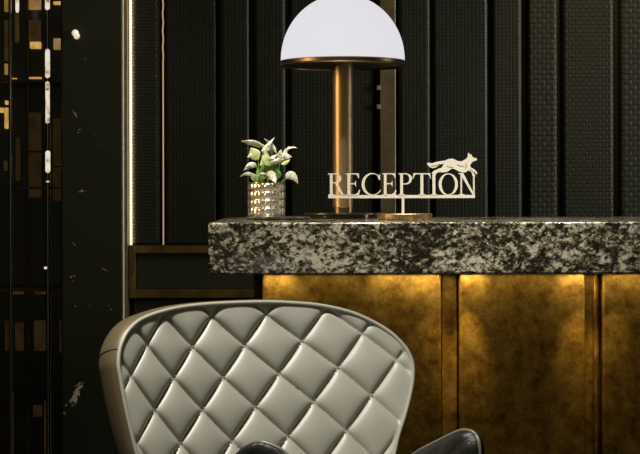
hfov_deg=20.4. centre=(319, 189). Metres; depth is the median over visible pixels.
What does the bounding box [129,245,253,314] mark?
trim
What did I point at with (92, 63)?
column
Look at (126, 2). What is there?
trim
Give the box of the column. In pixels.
[62,0,122,453]
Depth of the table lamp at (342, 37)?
5.40 m
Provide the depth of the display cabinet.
7.27 m
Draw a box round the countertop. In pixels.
[208,216,639,274]
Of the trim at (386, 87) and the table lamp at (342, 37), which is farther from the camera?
the trim at (386, 87)
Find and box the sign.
[328,153,476,219]
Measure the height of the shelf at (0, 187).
0.010 m
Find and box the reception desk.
[254,274,639,453]
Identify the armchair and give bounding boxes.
[99,300,484,453]
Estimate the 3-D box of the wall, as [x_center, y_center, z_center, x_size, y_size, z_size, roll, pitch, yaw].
[1.400,-0.305,7.061,4.400,3.025,0.238,0,0,0]
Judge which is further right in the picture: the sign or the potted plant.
the sign
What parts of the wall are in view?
leather panel, leather panel, leather panel, leather panel, leather panel, leather panel, leather panel, leather panel, leather panel, leather panel, leather panel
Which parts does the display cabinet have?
amber panel, amber panel, amber panel, amber panel, amber panel, amber panel, post, amber panel, amber panel, amber panel, amber panel, post, amber panel, amber panel, amber panel, amber panel, amber panel, amber panel, amber panel, amber panel, post, amber panel, amber panel, amber panel, amber panel, amber panel, post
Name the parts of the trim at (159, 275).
panel, inset panel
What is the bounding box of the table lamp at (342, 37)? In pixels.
[279,0,405,218]
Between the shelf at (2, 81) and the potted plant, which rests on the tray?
the potted plant
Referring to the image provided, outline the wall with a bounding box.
[130,0,639,315]
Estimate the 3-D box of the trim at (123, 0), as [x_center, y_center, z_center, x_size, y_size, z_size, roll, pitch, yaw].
[-0.766,-0.288,7.000,0.005,3.000,0.200,0,0,0]
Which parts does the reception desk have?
panel, panel, panel, panel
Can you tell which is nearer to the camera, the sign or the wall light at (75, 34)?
the sign
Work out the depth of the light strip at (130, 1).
6.95 m
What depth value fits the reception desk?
4.95 m
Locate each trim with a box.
[123,0,124,319]
[124,0,129,318]
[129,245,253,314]
[376,0,395,212]
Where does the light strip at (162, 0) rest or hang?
attached to the wall
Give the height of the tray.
0.010 m
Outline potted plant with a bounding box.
[240,138,297,215]
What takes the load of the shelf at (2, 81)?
attached to the display cabinet
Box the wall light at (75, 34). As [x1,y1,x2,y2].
[72,30,79,38]
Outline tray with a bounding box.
[247,216,309,219]
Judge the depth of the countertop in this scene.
4.80 m
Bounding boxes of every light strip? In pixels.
[129,0,131,244]
[162,0,163,244]
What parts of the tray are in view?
plate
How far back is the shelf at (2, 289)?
7.08 m
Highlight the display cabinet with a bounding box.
[0,0,62,453]
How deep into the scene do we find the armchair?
3.59 m
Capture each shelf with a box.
[0,79,60,83]
[0,187,60,188]
[0,287,60,291]

